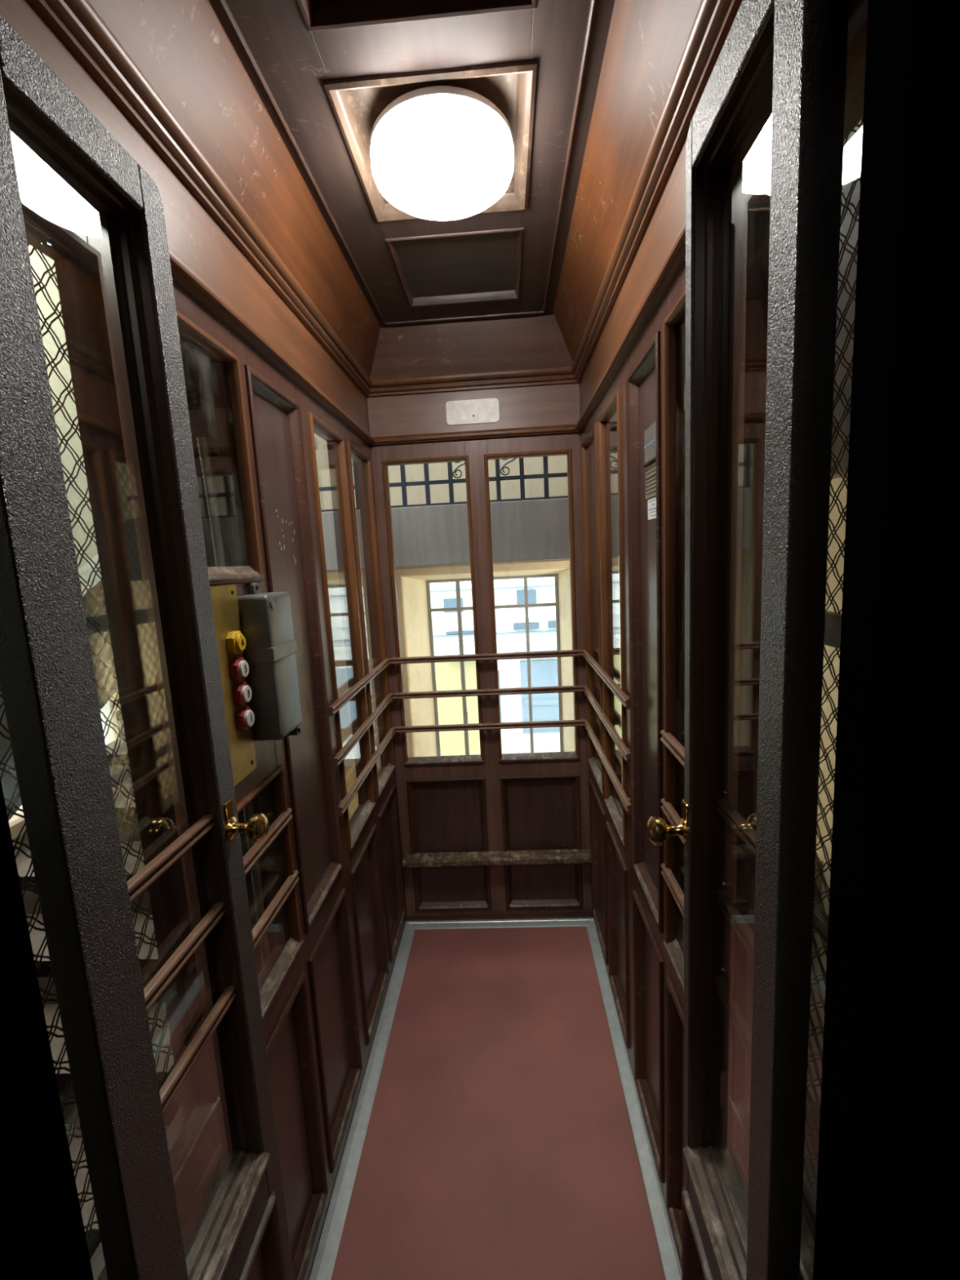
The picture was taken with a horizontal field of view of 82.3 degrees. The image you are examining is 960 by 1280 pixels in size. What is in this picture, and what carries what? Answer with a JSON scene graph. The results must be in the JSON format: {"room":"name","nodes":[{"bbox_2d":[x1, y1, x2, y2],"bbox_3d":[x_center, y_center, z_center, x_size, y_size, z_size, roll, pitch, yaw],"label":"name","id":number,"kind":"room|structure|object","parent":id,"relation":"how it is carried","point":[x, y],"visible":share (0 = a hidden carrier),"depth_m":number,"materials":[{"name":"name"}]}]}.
{"room":"elevator interior","nodes":[
{"label":"elevator interior","id":0,"kind":"room"},
{"bbox_2d":[12,244,115,859],"bbox_3d":[-1.876,0.297,2.281,0.100,4.550,3.540,-3,8,3],"label":"wall","id":1,"kind":"structure","parent":0,"point":[56,385],"depth_m":2.48,"materials":[{"name":"beige paint"}]},
{"bbox_2d":[8,688,120,839],"bbox_3d":[-1.833,0.493,2.379,0.070,0.470,0.900,-3,8,3],"label":"window","id":2,"kind":"structure","parent":1,"relation":"in","point":[16,823],"depth_m":2.17,"materials":[{"name":"paint"}]},
{"bbox_2d":[11,142,406,1279],"bbox_3d":[-0.420,0.354,1.359,0.054,1.952,1.826,-3,8,3],"label":"wall","id":3,"kind":"structure","parent":0,"point":[320,1026],"depth_m":1.20,"materials":[{"name":"brown wood"}]},
{"bbox_2d":[19,191,220,1279],"bbox_3d":[-0.450,0.147,0.593,0.024,1.212,0.346,-3,8,3],"label":"window","id":4,"kind":"structure","parent":3,"relation":"in","point":[181,1152],"depth_m":0.73,"materials":[{"name":"brown wood"}]},
{"bbox_2d":[0,13,294,1279],"bbox_3d":[-0.340,0.433,0.665,0.095,1.948,0.292,-3,8,3],"label":"door","id":5,"kind":"structure","parent":3,"relation":"in","point":[48,684],"depth_m":0.55,"materials":[{"name":"grey paint"}]},
{"bbox_2d":[0,0,369,434],"bbox_3d":[-0.485,-0.801,1.191,0.044,0.389,1.826,-3,8,3],"label":"wall panel","id":6,"kind":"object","parent":3,"relation":"attached to","point":[194,237],"depth_m":0.93,"materials":[{"name":"brown wood"}]},
{"bbox_2d":[10,135,375,445],"bbox_3d":[-0.443,-0.619,1.195,0.028,0.030,1.784,-3,8,3],"label":"trim","id":7,"kind":"structure","parent":3,"relation":"attached to","point":[181,273],"depth_m":1.01,"materials":[{"name":"brown wood"}]},
{"bbox_2d":[176,311,264,586],"bbox_3d":[-0.454,-0.301,0.916,0.024,0.420,0.286,-3,8,3],"label":"window","id":8,"kind":"structure","parent":3,"relation":"in","point":[218,575],"depth_m":1.03,"materials":[{"name":"brown wood"}]},
{"bbox_2d":[195,436,270,968],"bbox_3d":[-0.437,1.126,1.244,0.023,3.051,0.056,-8,10,-31],"label":"conduit","id":9,"kind":"object","parent":3,"relation":"attached to","point":[202,445],"visible":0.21,"depth_m":1.05,"materials":[{"name":"grey"}]},
{"bbox_2d":[209,584,257,786],"bbox_3d":[-0.424,0.077,0.943,0.025,0.348,0.129,-3,8,3],"label":"panel","id":10,"kind":"object","parent":3,"relation":"attached to","point":[231,643],"visible":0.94,"depth_m":0.95,"materials":[{"name":"gold metal"}]},
{"bbox_2d":[237,582,302,740],"bbox_3d":[-0.400,0.047,1.066,0.058,0.316,0.118,-3,8,3],"label":"metal box","id":11,"kind":"object","parent":3,"relation":"attached to","point":[266,624],"visible":0.98,"depth_m":1.02,"materials":[{"name":"grey metal"}]},
{"bbox_2d":[236,764,303,1019],"bbox_3d":[-0.412,0.485,1.031,0.026,0.414,0.300,-3,8,3],"label":"window","id":12,"kind":"structure","parent":3,"relation":"in","point":[287,892],"depth_m":1.11,"materials":[{"name":"brown wood"}]},
{"bbox_2d":[346,440,395,799],"bbox_3d":[-0.389,-0.059,1.986,0.024,1.212,0.292,-3,8,3],"label":"window","id":13,"kind":"structure","parent":3,"relation":"in","point":[380,784],"depth_m":2.05,"materials":[{"name":"brown wood"}]},
{"bbox_2d":[307,411,631,852],"bbox_3d":[-0.010,-0.046,1.758,0.804,1.212,0.797,-3,8,3],"label":"handrail","id":14,"kind":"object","parent":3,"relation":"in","point":[353,835],"depth_m":1.79,"materials":[{"name":"brown wood"}]},
{"bbox_2d":[309,917,681,1279],"bbox_3d":[0.047,1.319,1.434,0.798,0.036,1.774,-3,8,3],"label":"trim","id":15,"kind":"structure","parent":3,"relation":"attached to","point":[322,1268],"depth_m":1.53,"materials":[{"name":"metal"}]},
{"bbox_2d":[88,0,701,379],"bbox_3d":[-0.077,-0.934,1.095,0.768,0.188,1.830,-3,8,3],"label":"ceiling","id":16,"kind":"structure","parent":0,"point":[283,100],"depth_m":1.03,"materials":[{"name":"brown wood"}]},
{"bbox_2d":[370,85,514,220],"bbox_3d":[-0.073,-0.940,1.091,0.281,0.080,0.281,-3,8,3],"label":"ceiling light","id":17,"kind":"object","parent":16,"relation":"attached to","point":[438,153],"visible":1,"depth_m":1.02,"materials":[{"name":"white glass"}]},
{"bbox_2d":[366,365,577,397],"bbox_3d":[-0.031,-0.949,2.013,0.796,0.056,0.035,-3,8,3],"label":"trim","id":18,"kind":"structure","parent":16,"relation":"attached to","point":[557,375],"depth_m":2.01,"materials":[{"name":"brown wood"}]},
{"bbox_2d":[314,433,622,768],"bbox_3d":[-0.048,-0.060,4.081,3.600,4.550,0.280,-3,8,3],"label":"wall","id":19,"kind":"structure","parent":0,"point":[557,486],"depth_m":3.81,"materials":[{"name":"beige paint"}]},
{"bbox_2d":[395,560,574,757],"bbox_3d":[0.080,0.225,4.101,1.288,1.567,0.292,-3,8,3],"label":"window","id":20,"kind":"structure","parent":19,"relation":"in","point":[414,597],"depth_m":4.10,"materials":[{"name":"paint"}]},
{"bbox_2d":[321,494,618,570],"bbox_3d":[-0.109,-0.631,3.382,3.400,0.315,0.880,-3,8,3],"label":"wall","id":21,"kind":"structure","parent":0,"point":[533,529],"depth_m":2.94,"materials":[{"name":"grey paint"}]},
{"bbox_2d":[319,420,617,511],"bbox_3d":[-0.355,-1.122,2.898,2.900,0.829,0.026,-3,8,3],"label":"iron railing","id":22,"kind":"object","parent":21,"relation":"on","point":[545,475],"visible":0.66,"depth_m":2.92,"materials":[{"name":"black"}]},
{"bbox_2d":[0,0,959,1279],"bbox_3d":[-0.208,0.480,0.427,3.400,4.550,0.035,-3,8,3],"label":"wall","id":23,"kind":"structure","parent":0,"point":[888,1190],"depth_m":0.34,"materials":[{"name":"black paint"}]},
{"bbox_2d":[27,0,372,397],"bbox_3d":[-0.449,-0.804,1.168,0.035,0.056,1.784,-3,8,3],"label":"trim","id":24,"kind":"structure","parent":23,"relation":"attached to","point":[77,23],"depth_m":0.83,"materials":[{"name":"brown wood"}]},
{"bbox_2d":[571,0,742,382],"bbox_3d":[0.310,-0.838,1.129,0.035,0.056,1.784,-3,8,3],"label":"trim","id":25,"kind":"structure","parent":23,"relation":"attached to","point":[713,23],"depth_m":0.88,"materials":[{"name":"brown wood"}]},
{"bbox_2d":[370,432,591,915],"bbox_3d":[0.030,0.206,2.214,0.788,1.952,0.054,-3,8,3],"label":"wall","id":26,"kind":"structure","parent":0,"point":[490,806],"depth_m":2.27,"materials":[{"name":"brown wood"}]},
{"bbox_2d":[382,455,484,765],"bbox_3d":[-0.176,-0.089,2.161,0.329,1.210,0.024,-3,8,3],"label":"window","id":27,"kind":"structure","parent":26,"relation":"in","point":[459,759],"depth_m":2.15,"materials":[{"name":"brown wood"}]},
{"bbox_2d":[445,398,499,425],"bbox_3d":[-0.028,-0.847,2.039,0.196,0.085,0.008,-3,8,3],"label":"plaque","id":28,"kind":"object","parent":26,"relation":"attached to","point":[485,410],"visible":1,"depth_m":2.04,"materials":[{"name":"grey metal"}]},
{"bbox_2d":[366,382,580,437],"bbox_3d":[-0.030,-0.950,2.050,0.788,0.389,0.044,-3,8,3],"label":"trim","id":29,"kind":"structure","parent":26,"relation":"attached to","point":[551,405],"depth_m":2.04,"materials":[{"name":"brown wood"}]},
{"bbox_2d":[371,424,579,445],"bbox_3d":[-0.022,-0.765,2.043,0.796,0.030,0.028,-3,8,3],"label":"trim","id":30,"kind":"structure","parent":26,"relation":"attached to","point":[566,428],"depth_m":2.04,"materials":[{"name":"brown wood"}]},
{"bbox_2d":[402,848,591,867],"bbox_3d":[0.069,0.902,2.266,0.773,0.034,0.061,-3,8,3],"label":"wooden ledge","id":31,"kind":"object","parent":26,"relation":"attached to","point":[566,855],"visible":1,"depth_m":2.25,"materials":[{"name":"brown wood"}]},
{"bbox_2d":[405,911,593,921],"bbox_3d":[0.079,1.169,2.326,0.788,0.012,0.037,-3,8,3],"label":"baseboard","id":32,"kind":"structure","parent":26,"relation":"attached to","point":[573,914],"depth_m":2.32,"materials":[{"name":"brown wood"}]},
{"bbox_2d":[483,448,579,763],"bbox_3d":[0.208,-0.106,2.142,0.328,1.210,0.024,-3,8,3],"label":"window","id":33,"kind":"structure","parent":26,"relation":"in","point":[554,756],"depth_m":2.13,"materials":[{"name":"brown wood"}]},
{"bbox_2d":[330,926,665,1279],"bbox_3d":[0.046,1.325,1.410,0.705,0.030,1.724,-3,8,3],"label":"floor","id":34,"kind":"structure","parent":0,"point":[499,1144],"depth_m":1.45,"materials":[{"name":"red carpet"}]},
{"bbox_2d":[339,926,819,1197],"bbox_3d":[-0.006,2.501,2.636,3.600,0.100,3.880,-3,8,3],"label":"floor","id":35,"kind":"structure","parent":0,"point":[816,1113],"depth_m":2.60,"materials":[{"name":"grey"}]},
{"bbox_2d":[0,435,317,1259],"bbox_3d":[-1.287,0.406,1.743,1.020,2.813,2.315,-3,8,3],"label":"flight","id":36,"kind":"object","parent":35,"relation":"on","point":[8,782],"visible":0.08,"depth_m":1.55,"materials":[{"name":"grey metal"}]},
{"bbox_2d":[0,243,180,1257],"bbox_3d":[-0.657,0.452,1.286,0.030,2.906,1.556,-3,8,3],"label":"mesh screen","id":37,"kind":"object","parent":36,"relation":"attached to","point":[159,1046],"visible":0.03,"depth_m":0.95,"materials":[{"name":"grey metal"}]},
{"bbox_2d":[180,344,337,1277],"bbox_3d":[-0.514,0.358,1.375,0.065,4.550,0.270,-3,8,3],"label":"window glass","id":38,"kind":"object","parent":35,"relation":"on","point":[197,374],"visible":0.08,"depth_m":1.15,"materials":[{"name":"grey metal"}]},
{"bbox_2d":[344,760,822,888],"bbox_3d":[-0.030,1.095,3.401,3.400,0.140,1.400,-3,8,3],"label":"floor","id":39,"kind":"structure","parent":0,"point":[350,774],"depth_m":3.57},
{"bbox_2d":[804,118,862,1190],"bbox_3d":[0.722,0.434,1.611,0.030,3.106,2.323,-3,8,3],"label":"mesh screen","id":40,"kind":"object","parent":39,"relation":"on","point":[833,623],"visible":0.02,"depth_m":1.05,"materials":[{"name":"grey metal"}]},
{"bbox_2d":[580,0,868,1279],"bbox_3d":[0.404,0.318,1.317,0.054,1.952,1.826,-3,8,3],"label":"wall","id":41,"kind":"structure","parent":0,"point":[628,900],"depth_m":1.21,"materials":[{"name":"brown wood"}]},
{"bbox_2d":[580,422,604,796],"bbox_3d":[0.399,-0.092,1.927,0.024,1.212,0.316,-3,8,3],"label":"window","id":42,"kind":"structure","parent":41,"relation":"in","point":[599,777],"depth_m":2.00,"materials":[{"name":"brown wood"}]},
{"bbox_2d":[597,388,626,848],"bbox_3d":[0.384,-0.041,1.581,0.024,1.212,0.292,-3,8,3],"label":"window","id":43,"kind":"structure","parent":41,"relation":"in","point":[620,824],"depth_m":1.64,"materials":[{"name":"brown wood"}]},
{"bbox_2d":[579,133,688,415],"bbox_3d":[0.349,-0.839,1.149,0.044,0.389,1.826,-3,8,3],"label":"trim","id":44,"kind":"structure","parent":41,"relation":"attached to","point":[668,218],"depth_m":1.11,"materials":[{"name":"brown wood"}]},
{"bbox_2d":[643,422,656,466],"bbox_3d":[0.356,-0.408,1.142,0.009,0.078,0.108,-3,8,3],"label":"plate","id":45,"kind":"object","parent":41,"relation":"attached to","point":[650,433],"visible":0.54,"depth_m":1.15,"materials":[{"name":"metal"}]},
{"bbox_2d":[645,461,656,499],"bbox_3d":[0.363,-0.336,1.155,0.004,0.068,0.104,-3,8,3],"label":"plate","id":46,"kind":"object","parent":41,"relation":"attached to","point":[651,470],"visible":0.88,"depth_m":1.16,"materials":[{"name":"black"}]},
{"bbox_2d":[647,496,656,519],"bbox_3d":[0.367,-0.278,1.159,0.002,0.043,0.093,-3,8,3],"label":"label","id":47,"kind":"object","parent":41,"relation":"attached to","point":[651,502],"visible":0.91,"depth_m":1.17,"materials":[{"name":"white paper"}]},
{"bbox_2d":[574,100,772,432],"bbox_3d":[0.323,-0.654,1.156,0.028,0.030,1.784,-3,8,3],"label":"trim","id":48,"kind":"structure","parent":41,"relation":"attached to","point":[675,258],"depth_m":1.00,"materials":[{"name":"brown wood"}]},
{"bbox_2d":[660,223,733,1072],"bbox_3d":[0.353,0.058,0.912,0.026,1.212,0.296,-3,8,3],"label":"window","id":49,"kind":"structure","parent":41,"relation":"in","point":[673,749],"depth_m":1.01,"materials":[{"name":"brown wood"}]},
{"bbox_2d":[646,0,848,1279],"bbox_3d":[0.275,0.404,0.644,0.095,1.948,0.266,-3,8,3],"label":"door","id":50,"kind":"structure","parent":41,"relation":"in","point":[791,54],"depth_m":0.52,"materials":[{"name":"grey paint"}]},
{"bbox_2d":[727,17,867,1279],"bbox_3d":[0.339,0.111,0.553,0.025,1.212,0.346,-3,8,3],"label":"window","id":51,"kind":"structure","parent":41,"relation":"in","point":[755,202],"depth_m":0.68,"materials":[{"name":"clear glass"}]},
{"bbox_2d":[807,475,847,1108],"bbox_3d":[1.616,0.141,2.105,0.100,4.550,3.540,-3,8,3],"label":"wall","id":52,"kind":"structure","parent":0,"point":[834,514],"depth_m":2.54,"materials":[{"name":"beige paint"}]},
{"bbox_2d":[830,119,862,479],"bbox_3d":[0.843,-1.198,1.294,0.060,1.590,2.260,-3,8,3],"label":"wall","id":53,"kind":"structure","parent":0,"point":[838,411],"depth_m":1.25,"materials":[{"name":"grey paint"}]},
{"label":"outside","id":54,"kind":"structure","parent":0,"visible":0},
{"bbox_3d":[0.668,3.263,10.369,18.000,0.100,10.400,-3,8,3],"label":"street","id":55,"kind":"object","parent":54,"visible":0},
{"bbox_2d":[429,577,559,755],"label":"window","id":56,"kind":"structure","parent":55,"relation":"on","point":[510,623],"depth_m":12.15,"materials":[{"name":"beige"}]},
{"bbox_2d":[520,658,559,733],"bbox_3d":[2.296,1.219,12.181,2.750,1.650,0.080,-3,8,3],"label":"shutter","id":57,"kind":"object","parent":56,"relation":"hanging from","point":[544,672],"depth_m":12.17,"materials":[{"name":"blue"}]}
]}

